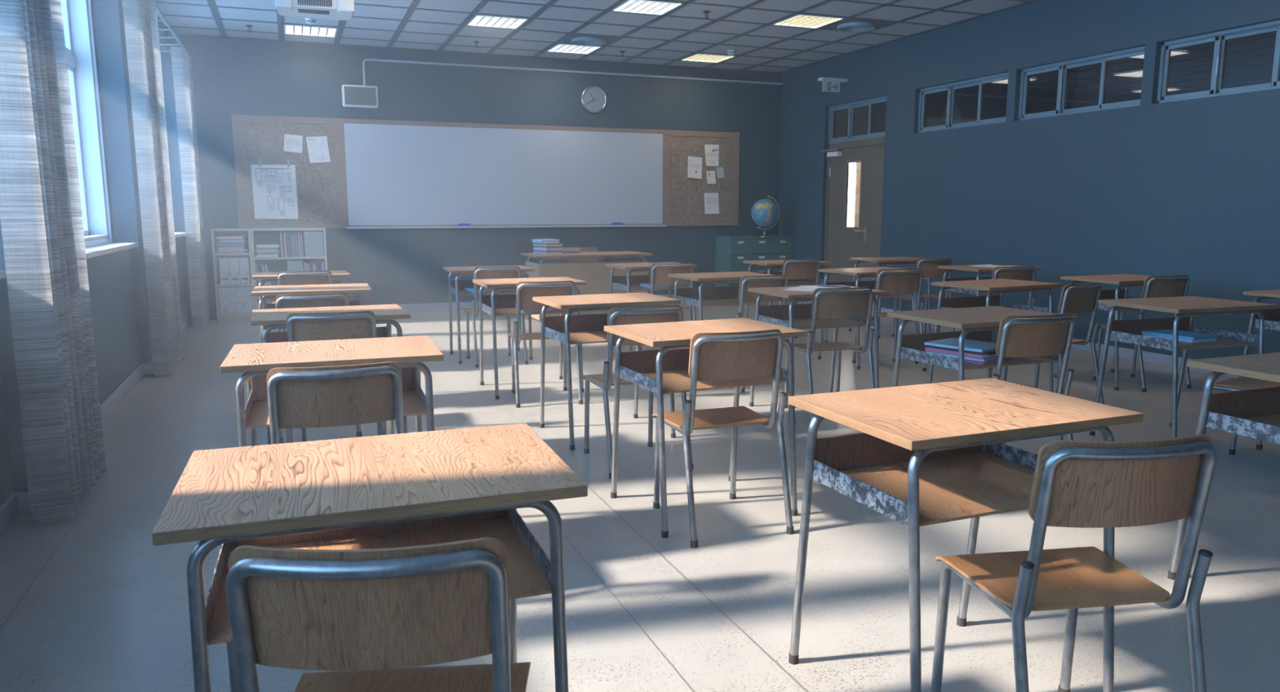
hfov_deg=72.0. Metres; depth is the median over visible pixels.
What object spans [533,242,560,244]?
notebook
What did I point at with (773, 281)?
chair
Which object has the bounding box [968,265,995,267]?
paper sheet
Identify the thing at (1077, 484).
chair
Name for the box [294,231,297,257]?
folder
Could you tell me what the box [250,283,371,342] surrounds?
school desk
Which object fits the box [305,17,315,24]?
smoke detector
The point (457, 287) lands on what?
school desk
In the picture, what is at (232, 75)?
wall
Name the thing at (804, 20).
ceiling lamp
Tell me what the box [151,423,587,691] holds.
school desk
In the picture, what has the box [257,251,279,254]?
book
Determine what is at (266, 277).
school desk
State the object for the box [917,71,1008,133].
window
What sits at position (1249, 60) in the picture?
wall
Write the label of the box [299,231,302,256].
folder
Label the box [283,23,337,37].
ceiling lamp
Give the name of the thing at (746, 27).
ceiling
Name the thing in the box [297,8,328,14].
vent
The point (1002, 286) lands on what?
school desk
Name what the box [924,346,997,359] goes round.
notebook
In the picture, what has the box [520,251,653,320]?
desk
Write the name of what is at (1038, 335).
chair
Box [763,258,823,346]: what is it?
chair
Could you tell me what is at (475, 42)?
sprinkler
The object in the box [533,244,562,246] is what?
notebook
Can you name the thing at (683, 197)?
notice board
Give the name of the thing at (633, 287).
shelf
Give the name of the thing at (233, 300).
storage box
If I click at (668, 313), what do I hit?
chair
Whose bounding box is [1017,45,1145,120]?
window
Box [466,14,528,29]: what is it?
ceiling lamp
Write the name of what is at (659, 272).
chair
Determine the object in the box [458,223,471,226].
eraser
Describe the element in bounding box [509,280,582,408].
chair
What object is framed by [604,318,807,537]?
school desk
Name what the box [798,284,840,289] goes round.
paper sheet
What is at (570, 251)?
closed book
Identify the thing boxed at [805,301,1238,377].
baseboard
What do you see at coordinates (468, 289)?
notebook
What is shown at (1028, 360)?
shelf
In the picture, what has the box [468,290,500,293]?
notebook
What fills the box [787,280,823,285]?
shelf
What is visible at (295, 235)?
folder
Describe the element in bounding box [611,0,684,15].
ceiling lamp
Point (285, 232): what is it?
folder
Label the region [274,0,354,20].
ceiling projector
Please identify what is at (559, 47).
ceiling lamp
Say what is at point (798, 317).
school desk
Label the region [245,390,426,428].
shelf
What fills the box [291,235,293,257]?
folder
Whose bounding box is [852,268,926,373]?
chair
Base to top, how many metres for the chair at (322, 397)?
0.808 m
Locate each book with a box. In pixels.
[255,247,278,250]
[255,253,278,257]
[256,244,279,248]
[256,248,279,252]
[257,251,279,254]
[562,245,580,247]
[562,247,580,248]
[563,250,581,252]
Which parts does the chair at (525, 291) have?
leg, leg, seat, frame, backrest, leg, leg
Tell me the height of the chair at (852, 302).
0.808 m
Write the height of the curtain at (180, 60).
2.905 m
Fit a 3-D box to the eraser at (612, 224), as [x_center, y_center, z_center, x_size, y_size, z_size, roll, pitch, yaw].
[-0.305,-1.649,11.933,0.148,0.044,0.052,-3,9,-21]
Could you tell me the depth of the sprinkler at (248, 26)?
9.37 m
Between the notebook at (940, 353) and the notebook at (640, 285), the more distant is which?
the notebook at (640, 285)
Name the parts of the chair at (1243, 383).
leg, frame, leg, seat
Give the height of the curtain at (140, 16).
2.905 m
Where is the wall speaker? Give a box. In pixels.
[341,84,378,108]
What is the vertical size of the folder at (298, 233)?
0.272 m
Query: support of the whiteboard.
attached to the wall at (232, 75)
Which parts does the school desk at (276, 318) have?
leg, frame rail, frame rail, leg, leg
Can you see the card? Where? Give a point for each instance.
(711, 179)
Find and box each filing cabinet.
[715,235,751,287]
[739,235,772,272]
[770,235,793,286]
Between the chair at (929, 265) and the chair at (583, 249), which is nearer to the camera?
the chair at (929, 265)
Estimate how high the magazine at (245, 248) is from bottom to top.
0.012 m
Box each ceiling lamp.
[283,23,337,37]
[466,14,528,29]
[546,43,601,53]
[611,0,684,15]
[680,53,736,62]
[772,13,844,28]
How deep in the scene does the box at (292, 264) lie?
10.28 m
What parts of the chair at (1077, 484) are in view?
leg, leg, seat, leg, frame, backrest, leg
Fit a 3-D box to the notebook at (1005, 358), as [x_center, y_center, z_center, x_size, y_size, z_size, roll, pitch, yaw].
[1.568,0.052,4.199,0.245,0.010,0.300,-7,11,-37]
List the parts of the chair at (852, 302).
leg, leg, seat, frame, leg, backrest, leg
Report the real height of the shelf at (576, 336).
0.008 m
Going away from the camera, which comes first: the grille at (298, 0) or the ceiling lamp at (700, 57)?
the grille at (298, 0)
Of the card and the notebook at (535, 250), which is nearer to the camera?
the notebook at (535, 250)
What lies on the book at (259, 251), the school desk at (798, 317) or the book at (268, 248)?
the book at (268, 248)
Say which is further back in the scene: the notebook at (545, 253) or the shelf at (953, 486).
the notebook at (545, 253)
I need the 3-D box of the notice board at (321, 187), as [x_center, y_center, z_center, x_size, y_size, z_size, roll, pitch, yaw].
[-4.117,-2.047,10.419,1.222,1.300,0.027,-3,9,-21]
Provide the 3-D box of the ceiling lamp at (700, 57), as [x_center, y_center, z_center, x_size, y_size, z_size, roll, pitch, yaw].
[0.871,-3.761,11.346,0.544,0.104,0.544,-3,9,-21]
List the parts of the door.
closer arm, pane, handle plate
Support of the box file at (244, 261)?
on the bookcase at (215, 233)
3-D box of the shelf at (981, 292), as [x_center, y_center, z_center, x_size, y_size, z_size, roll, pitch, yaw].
[3.055,-0.488,7.758,0.588,0.008,0.417,-4,9,-22]
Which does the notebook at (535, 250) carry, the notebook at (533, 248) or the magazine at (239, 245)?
the notebook at (533, 248)
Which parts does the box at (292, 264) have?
lid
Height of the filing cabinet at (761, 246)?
0.892 m
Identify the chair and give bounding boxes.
[225,537,530,691]
[266,361,404,444]
[275,293,361,443]
[277,270,332,331]
[286,311,386,443]
[464,266,528,368]
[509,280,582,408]
[568,247,598,262]
[582,304,693,479]
[640,262,696,350]
[652,328,793,548]
[736,275,788,392]
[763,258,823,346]
[784,286,875,420]
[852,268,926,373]
[891,257,954,337]
[930,434,1216,691]
[963,266,1035,364]
[992,313,1075,444]
[1002,282,1105,404]
[1093,275,1191,392]
[1203,376,1279,455]
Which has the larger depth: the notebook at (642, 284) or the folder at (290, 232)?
the folder at (290, 232)
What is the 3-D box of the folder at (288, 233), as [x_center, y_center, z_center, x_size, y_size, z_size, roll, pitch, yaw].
[-4.113,-1.190,10.341,0.010,0.272,0.200,-3,9,-21]
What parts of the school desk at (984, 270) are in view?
leg, frame rail, leg, frame rail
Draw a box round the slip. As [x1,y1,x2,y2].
[715,166,724,177]
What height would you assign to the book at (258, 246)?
0.034 m
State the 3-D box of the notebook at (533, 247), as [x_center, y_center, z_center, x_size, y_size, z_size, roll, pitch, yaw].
[-1.046,-1.121,10.036,0.215,0.013,0.285,-7,11,-39]
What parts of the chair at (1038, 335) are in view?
backrest, frame, leg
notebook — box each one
[465,288,500,292]
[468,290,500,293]
[515,306,551,311]
[532,239,559,241]
[532,240,559,243]
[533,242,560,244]
[533,243,563,245]
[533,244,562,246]
[533,247,563,248]
[533,248,562,250]
[533,250,563,253]
[533,251,561,254]
[534,245,563,248]
[534,249,563,251]
[639,283,671,287]
[640,284,671,288]
[924,337,996,352]
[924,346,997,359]
[925,351,998,361]
[928,345,995,355]
[964,357,1012,364]
[1141,329,1217,340]
[1142,333,1216,342]
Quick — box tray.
[346,224,666,228]
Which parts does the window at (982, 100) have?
pane, sash, sash, pane, sash, pane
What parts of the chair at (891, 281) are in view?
leg, leg, seat, leg, backrest, frame, leg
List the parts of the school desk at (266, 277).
frame rail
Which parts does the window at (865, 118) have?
pane, sash, sash, pane, sash, pane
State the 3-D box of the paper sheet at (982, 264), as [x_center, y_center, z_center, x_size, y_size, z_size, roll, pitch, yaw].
[3.131,-0.710,7.782,0.210,0.004,0.297,-4,10,-26]
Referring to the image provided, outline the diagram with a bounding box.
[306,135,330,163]
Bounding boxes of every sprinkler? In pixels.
[245,25,253,32]
[473,40,479,47]
[702,10,710,18]
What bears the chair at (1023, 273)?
on the floor
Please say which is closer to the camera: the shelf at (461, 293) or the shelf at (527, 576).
the shelf at (527, 576)
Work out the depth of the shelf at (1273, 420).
2.99 m
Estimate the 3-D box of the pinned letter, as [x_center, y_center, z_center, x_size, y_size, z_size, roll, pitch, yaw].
[0.765,-2.491,12.265,0.226,0.321,0.011,-3,9,-21]
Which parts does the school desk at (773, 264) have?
leg, frame rail, frame rail, leg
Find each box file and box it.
[218,257,231,284]
[229,256,240,284]
[239,256,251,284]
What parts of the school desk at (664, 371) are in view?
leg, frame rail, leg, frame rail, leg, leg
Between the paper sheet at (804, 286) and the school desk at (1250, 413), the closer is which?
the school desk at (1250, 413)
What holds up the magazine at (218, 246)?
on the magazine at (225, 247)
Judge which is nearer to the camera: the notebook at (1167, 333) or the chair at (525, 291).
the notebook at (1167, 333)
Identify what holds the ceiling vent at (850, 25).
in the ceiling
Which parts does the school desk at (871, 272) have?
leg, frame rail, leg, frame rail, leg, leg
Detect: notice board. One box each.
[231,114,348,228]
[662,129,739,226]
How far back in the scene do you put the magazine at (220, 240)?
10.01 m
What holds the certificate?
attached to the notice board at (683, 197)
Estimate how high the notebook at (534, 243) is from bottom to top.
0.014 m
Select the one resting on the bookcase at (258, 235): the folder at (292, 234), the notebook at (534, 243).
the folder at (292, 234)
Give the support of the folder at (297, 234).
on the bookcase at (258, 235)
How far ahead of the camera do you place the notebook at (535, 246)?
9.94 m
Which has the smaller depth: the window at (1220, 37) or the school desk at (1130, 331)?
the school desk at (1130, 331)
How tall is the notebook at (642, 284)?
0.012 m
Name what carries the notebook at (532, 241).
on the notebook at (533, 242)
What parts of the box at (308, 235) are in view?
lid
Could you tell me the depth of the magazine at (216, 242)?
9.99 m
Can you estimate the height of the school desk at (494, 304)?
0.772 m
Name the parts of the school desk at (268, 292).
leg, frame rail, frame rail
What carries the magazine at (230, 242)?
on the magazine at (246, 243)
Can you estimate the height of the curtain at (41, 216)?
2.905 m
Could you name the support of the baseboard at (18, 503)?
attached to the wall at (117, 287)
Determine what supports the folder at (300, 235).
on the bookcase at (258, 235)
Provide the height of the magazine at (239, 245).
0.012 m
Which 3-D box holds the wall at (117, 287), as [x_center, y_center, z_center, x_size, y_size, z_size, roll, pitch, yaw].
[-2.785,-1.019,3.465,0.390,3.720,14.295,-3,9,-21]
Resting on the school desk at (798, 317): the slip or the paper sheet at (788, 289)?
the paper sheet at (788, 289)
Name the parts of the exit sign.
panel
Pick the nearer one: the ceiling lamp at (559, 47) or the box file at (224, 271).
the box file at (224, 271)
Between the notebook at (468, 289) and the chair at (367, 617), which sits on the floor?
the chair at (367, 617)
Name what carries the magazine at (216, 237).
on the magazine at (236, 237)
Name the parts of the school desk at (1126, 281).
frame rail, leg, leg, frame rail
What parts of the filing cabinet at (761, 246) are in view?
drawer, drawer, drawer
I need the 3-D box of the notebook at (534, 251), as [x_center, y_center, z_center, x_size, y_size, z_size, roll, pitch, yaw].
[-1.046,-1.081,10.042,0.215,0.014,0.285,-7,11,-38]
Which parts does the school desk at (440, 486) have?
leg, leg, frame rail, leg, leg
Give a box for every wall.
[0,0,191,506]
[176,33,782,311]
[777,0,1279,359]
[1078,31,1276,107]
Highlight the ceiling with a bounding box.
[155,0,1039,72]
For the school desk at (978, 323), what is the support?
on the floor
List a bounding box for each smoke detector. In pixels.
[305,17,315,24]
[727,49,736,55]
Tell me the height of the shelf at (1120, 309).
0.008 m
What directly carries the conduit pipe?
attached to the wall at (232, 75)
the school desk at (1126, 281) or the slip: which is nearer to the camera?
the school desk at (1126, 281)
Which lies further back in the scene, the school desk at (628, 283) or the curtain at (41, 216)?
the school desk at (628, 283)
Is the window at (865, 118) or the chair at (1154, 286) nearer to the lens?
the chair at (1154, 286)
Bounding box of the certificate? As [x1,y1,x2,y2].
[704,143,719,166]
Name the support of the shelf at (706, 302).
attached to the school desk at (700, 296)
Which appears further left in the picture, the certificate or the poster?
the poster
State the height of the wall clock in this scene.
0.352 m
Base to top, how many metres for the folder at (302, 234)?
0.258 m
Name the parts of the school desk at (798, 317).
leg, frame rail, leg, leg, frame rail, leg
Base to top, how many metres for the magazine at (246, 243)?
0.016 m
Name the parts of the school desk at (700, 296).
leg, frame rail, leg, frame rail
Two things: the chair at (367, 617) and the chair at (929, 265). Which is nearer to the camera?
the chair at (367, 617)
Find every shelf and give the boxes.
[207,518,551,645]
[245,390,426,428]
[266,298,275,303]
[458,290,515,296]
[495,307,570,315]
[560,329,607,344]
[630,284,686,291]
[640,368,787,394]
[702,297,768,306]
[784,318,874,329]
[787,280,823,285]
[839,452,1035,526]
[873,293,914,297]
[964,356,1057,370]
[979,290,1029,294]
[1119,307,1141,311]
[1177,337,1258,350]
[1244,413,1279,426]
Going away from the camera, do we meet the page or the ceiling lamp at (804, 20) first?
the ceiling lamp at (804, 20)
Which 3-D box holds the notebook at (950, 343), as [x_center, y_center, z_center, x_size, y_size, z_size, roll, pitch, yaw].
[1.560,-0.006,4.209,0.245,0.013,0.300,-7,11,-39]
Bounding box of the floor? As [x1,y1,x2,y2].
[0,300,1279,691]
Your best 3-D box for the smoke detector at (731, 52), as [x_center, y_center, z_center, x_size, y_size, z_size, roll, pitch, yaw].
[1.126,-3.602,10.813,0.104,0.056,0.104,-3,9,-21]
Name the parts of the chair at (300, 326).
leg, leg, frame, backrest, leg, leg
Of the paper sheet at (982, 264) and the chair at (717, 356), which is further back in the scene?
the paper sheet at (982, 264)
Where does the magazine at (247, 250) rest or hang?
on the magazine at (217, 251)
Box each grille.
[297,0,332,6]
[344,86,376,106]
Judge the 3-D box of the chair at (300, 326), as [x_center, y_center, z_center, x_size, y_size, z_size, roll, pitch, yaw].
[-1.438,0.221,4.188,0.441,0.808,0.490,-3,9,-16]
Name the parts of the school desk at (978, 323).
leg, frame rail, leg, frame rail, leg, leg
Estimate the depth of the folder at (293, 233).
10.26 m
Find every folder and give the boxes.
[280,231,282,257]
[281,235,284,257]
[282,234,284,257]
[283,232,286,257]
[284,231,287,257]
[286,235,288,257]
[287,234,289,257]
[288,232,290,257]
[289,231,292,257]
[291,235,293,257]
[292,234,294,257]
[293,232,295,257]
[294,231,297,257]
[295,235,297,256]
[297,232,300,257]
[297,234,299,257]
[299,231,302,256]
[300,235,302,256]
[302,234,303,256]
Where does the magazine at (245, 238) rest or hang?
on the magazine at (220, 240)
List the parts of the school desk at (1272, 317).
leg, frame rail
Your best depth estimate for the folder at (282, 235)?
10.23 m
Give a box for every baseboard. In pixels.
[0,315,191,533]
[209,293,674,319]
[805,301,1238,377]
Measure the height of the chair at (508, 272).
0.808 m
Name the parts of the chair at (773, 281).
leg, backrest, frame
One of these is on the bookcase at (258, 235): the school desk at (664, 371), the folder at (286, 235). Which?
the folder at (286, 235)
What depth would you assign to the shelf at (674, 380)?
3.61 m
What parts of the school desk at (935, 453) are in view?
leg, frame rail, leg, leg, frame rail, leg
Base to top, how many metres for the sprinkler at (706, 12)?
0.063 m
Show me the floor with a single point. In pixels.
(89, 603)
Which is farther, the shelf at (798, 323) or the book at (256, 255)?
the book at (256, 255)
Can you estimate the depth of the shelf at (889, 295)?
7.30 m
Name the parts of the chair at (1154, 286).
leg, leg, leg, frame, backrest, leg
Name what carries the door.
in the wall at (1191, 188)
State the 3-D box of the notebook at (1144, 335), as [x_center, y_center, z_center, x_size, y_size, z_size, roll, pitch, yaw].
[2.963,-0.051,4.853,0.200,0.014,0.300,-4,10,-24]
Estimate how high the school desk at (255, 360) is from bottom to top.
0.772 m
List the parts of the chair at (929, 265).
leg, leg, seat, frame, leg, backrest, leg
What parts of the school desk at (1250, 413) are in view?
leg, frame rail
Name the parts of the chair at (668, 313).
leg, leg, seat, frame, backrest, leg, leg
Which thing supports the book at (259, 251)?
on the book at (258, 253)
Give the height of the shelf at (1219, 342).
0.008 m
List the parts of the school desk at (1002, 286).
leg, frame rail, leg, frame rail, leg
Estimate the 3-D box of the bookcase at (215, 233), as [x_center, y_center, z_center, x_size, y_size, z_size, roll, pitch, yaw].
[-4.693,-0.831,10.200,0.405,1.053,0.358,-3,9,-21]
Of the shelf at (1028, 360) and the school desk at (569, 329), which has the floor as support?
the school desk at (569, 329)
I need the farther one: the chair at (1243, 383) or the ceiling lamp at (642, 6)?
the ceiling lamp at (642, 6)
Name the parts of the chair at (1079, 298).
leg, leg, backrest, seat, frame, leg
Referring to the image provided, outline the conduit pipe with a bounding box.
[362,57,782,85]
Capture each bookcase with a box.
[210,227,255,322]
[250,227,327,309]
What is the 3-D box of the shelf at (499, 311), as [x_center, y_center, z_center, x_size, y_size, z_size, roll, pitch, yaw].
[-0.782,-0.250,6.217,0.588,0.008,0.417,-3,9,-21]
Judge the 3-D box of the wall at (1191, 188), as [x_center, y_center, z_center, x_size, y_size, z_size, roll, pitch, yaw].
[4.641,-1.469,6.379,0.160,3.720,14.395,-3,9,-21]
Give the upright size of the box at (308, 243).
0.097 m
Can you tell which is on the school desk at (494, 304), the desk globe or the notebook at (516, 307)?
the notebook at (516, 307)
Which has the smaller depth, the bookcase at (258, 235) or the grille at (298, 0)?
the grille at (298, 0)
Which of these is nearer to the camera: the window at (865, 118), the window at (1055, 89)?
the window at (1055, 89)
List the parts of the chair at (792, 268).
frame, backrest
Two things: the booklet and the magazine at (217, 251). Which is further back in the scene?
the magazine at (217, 251)
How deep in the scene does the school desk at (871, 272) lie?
7.31 m
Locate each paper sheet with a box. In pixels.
[781,287,813,291]
[789,285,832,290]
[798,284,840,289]
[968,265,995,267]
[978,264,1013,266]
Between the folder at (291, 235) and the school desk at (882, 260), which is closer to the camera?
the school desk at (882, 260)
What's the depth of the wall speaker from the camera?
10.49 m
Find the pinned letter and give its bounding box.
[687,155,702,178]
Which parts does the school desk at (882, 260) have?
frame rail, frame rail, leg, leg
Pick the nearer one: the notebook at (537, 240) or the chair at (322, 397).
the chair at (322, 397)
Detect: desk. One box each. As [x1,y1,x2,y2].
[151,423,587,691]
[219,335,443,447]
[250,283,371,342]
[251,303,410,444]
[252,270,350,303]
[443,265,534,364]
[472,276,586,399]
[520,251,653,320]
[532,292,680,449]
[604,262,697,351]
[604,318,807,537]
[667,271,772,320]
[742,259,832,342]
[747,284,888,424]
[788,377,1143,691]
[817,266,924,368]
[848,257,930,338]
[887,306,1077,440]
[928,278,1062,392]
[937,264,1040,332]
[1054,274,1177,391]
[1089,296,1279,450]
[1167,352,1279,580]
[1238,289,1279,377]
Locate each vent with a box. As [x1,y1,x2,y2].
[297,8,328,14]
[560,34,617,45]
[822,17,893,32]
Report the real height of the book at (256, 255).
0.030 m
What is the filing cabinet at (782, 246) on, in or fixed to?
on the floor
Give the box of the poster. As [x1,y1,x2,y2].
[250,159,298,218]
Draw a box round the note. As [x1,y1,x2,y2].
[283,133,302,152]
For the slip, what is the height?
0.165 m
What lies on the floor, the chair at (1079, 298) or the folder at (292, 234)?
the chair at (1079, 298)
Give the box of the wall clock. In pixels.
[581,85,606,112]
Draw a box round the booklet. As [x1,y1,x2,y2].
[817,284,850,288]
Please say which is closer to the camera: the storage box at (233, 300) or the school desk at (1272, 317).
the school desk at (1272, 317)
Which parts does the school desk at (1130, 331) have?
leg, frame rail, leg, leg, frame rail, leg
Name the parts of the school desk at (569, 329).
leg, frame rail, leg, frame rail, leg, leg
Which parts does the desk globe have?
meridian arm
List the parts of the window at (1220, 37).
sash, handle, sash, sash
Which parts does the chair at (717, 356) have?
leg, leg, seat, frame, leg, backrest, leg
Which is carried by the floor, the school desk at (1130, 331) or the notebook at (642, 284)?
the school desk at (1130, 331)
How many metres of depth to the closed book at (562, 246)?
10.19 m
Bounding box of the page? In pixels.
[704,191,719,213]
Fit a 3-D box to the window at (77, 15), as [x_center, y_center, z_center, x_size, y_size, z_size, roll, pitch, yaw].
[-4.010,-1.764,6.732,0.512,1.977,6.568,-3,9,-21]
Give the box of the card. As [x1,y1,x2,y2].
[706,170,715,183]
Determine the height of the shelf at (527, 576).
0.008 m
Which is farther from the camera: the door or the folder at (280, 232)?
the door
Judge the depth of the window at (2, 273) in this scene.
3.54 m
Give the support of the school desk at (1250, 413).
on the floor
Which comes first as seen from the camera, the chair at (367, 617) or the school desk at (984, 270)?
the chair at (367, 617)
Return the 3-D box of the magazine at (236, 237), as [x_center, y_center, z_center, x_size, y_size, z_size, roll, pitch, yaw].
[-4.683,-1.236,10.098,0.285,0.012,0.220,-3,9,-19]
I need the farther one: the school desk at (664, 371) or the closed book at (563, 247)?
the closed book at (563, 247)
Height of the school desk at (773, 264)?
0.772 m
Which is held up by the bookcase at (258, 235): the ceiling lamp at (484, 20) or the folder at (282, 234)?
the folder at (282, 234)
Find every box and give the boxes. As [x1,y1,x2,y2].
[217,285,253,314]
[286,259,302,270]
[303,231,323,239]
[303,239,323,248]
[304,248,324,256]
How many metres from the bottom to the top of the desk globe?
0.571 m
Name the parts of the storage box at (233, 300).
lid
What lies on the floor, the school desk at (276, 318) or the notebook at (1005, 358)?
the school desk at (276, 318)
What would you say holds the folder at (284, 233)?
on the bookcase at (258, 235)
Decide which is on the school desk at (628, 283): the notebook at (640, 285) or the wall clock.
the notebook at (640, 285)
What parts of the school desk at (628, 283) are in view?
leg, frame rail, leg, frame rail, leg, leg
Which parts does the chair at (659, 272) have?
backrest, frame, seat, leg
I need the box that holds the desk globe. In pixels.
[751,195,779,236]
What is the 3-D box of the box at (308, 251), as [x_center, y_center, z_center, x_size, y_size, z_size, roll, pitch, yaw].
[-3.861,-1.116,10.441,0.210,0.097,0.254,-3,9,-21]
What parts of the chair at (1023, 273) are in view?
backrest, frame, leg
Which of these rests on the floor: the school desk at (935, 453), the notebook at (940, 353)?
the school desk at (935, 453)
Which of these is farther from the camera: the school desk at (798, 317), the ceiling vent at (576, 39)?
the ceiling vent at (576, 39)
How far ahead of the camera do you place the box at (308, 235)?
10.30 m
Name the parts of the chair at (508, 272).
leg, leg, seat, frame, backrest, leg, leg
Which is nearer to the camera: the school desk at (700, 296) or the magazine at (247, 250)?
the school desk at (700, 296)
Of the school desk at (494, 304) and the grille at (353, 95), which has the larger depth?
the grille at (353, 95)
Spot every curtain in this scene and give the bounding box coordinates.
[0,0,106,523]
[122,0,184,377]
[170,46,209,327]
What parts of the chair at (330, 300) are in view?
leg, frame, backrest, leg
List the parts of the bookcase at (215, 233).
shelf, shelf, shelf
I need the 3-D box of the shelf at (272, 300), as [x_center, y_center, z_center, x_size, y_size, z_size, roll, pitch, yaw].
[-2.653,-0.360,6.932,0.588,0.008,0.417,-4,9,-22]
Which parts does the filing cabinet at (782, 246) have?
drawer, drawer, drawer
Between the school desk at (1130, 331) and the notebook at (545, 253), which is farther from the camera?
the notebook at (545, 253)
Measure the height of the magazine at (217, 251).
0.016 m
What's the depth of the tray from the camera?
11.27 m
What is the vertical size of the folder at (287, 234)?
0.258 m
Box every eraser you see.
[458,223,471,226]
[611,222,622,225]
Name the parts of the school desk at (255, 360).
leg, leg, frame rail, leg, leg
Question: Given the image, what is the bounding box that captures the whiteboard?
[343,118,666,228]
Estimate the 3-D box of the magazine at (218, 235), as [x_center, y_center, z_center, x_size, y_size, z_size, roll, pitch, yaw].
[-4.664,-1.266,10.101,0.300,0.012,0.220,-3,9,-19]
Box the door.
[820,136,884,310]
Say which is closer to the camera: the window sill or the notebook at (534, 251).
the window sill
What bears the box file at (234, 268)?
on the bookcase at (215, 233)
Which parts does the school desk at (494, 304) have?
leg, frame rail, leg, frame rail, leg, leg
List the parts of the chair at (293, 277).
frame, backrest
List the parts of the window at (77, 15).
sash, sash, frame, sill, curtain rail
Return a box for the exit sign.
[817,76,848,92]
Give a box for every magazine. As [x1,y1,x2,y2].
[215,245,245,248]
[216,236,244,238]
[216,241,244,243]
[216,242,247,244]
[217,235,248,236]
[217,237,245,239]
[217,238,247,240]
[217,247,245,248]
[217,251,244,253]
[218,243,246,245]
[218,248,247,250]
[218,248,248,251]
[219,240,247,241]
[219,244,248,246]
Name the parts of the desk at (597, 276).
panel, frame rail, drawer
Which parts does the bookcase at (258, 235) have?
shelf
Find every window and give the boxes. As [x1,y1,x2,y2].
[0,270,5,279]
[60,0,189,258]
[827,95,886,143]
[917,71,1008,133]
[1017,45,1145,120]
[1156,19,1279,103]
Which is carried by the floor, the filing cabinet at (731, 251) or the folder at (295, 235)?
the filing cabinet at (731, 251)
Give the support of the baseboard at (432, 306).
attached to the wall at (232, 75)
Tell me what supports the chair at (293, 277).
on the floor
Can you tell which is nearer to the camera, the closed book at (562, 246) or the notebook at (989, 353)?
the notebook at (989, 353)
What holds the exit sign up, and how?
attached to the wall at (1191, 188)
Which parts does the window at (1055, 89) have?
pane, sash, handle, pane, sash, sash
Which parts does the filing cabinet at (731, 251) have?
drawer, drawer, drawer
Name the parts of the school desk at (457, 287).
leg, frame rail, leg, frame rail, leg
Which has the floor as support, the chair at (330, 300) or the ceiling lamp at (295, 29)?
the chair at (330, 300)
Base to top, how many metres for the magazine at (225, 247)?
0.016 m

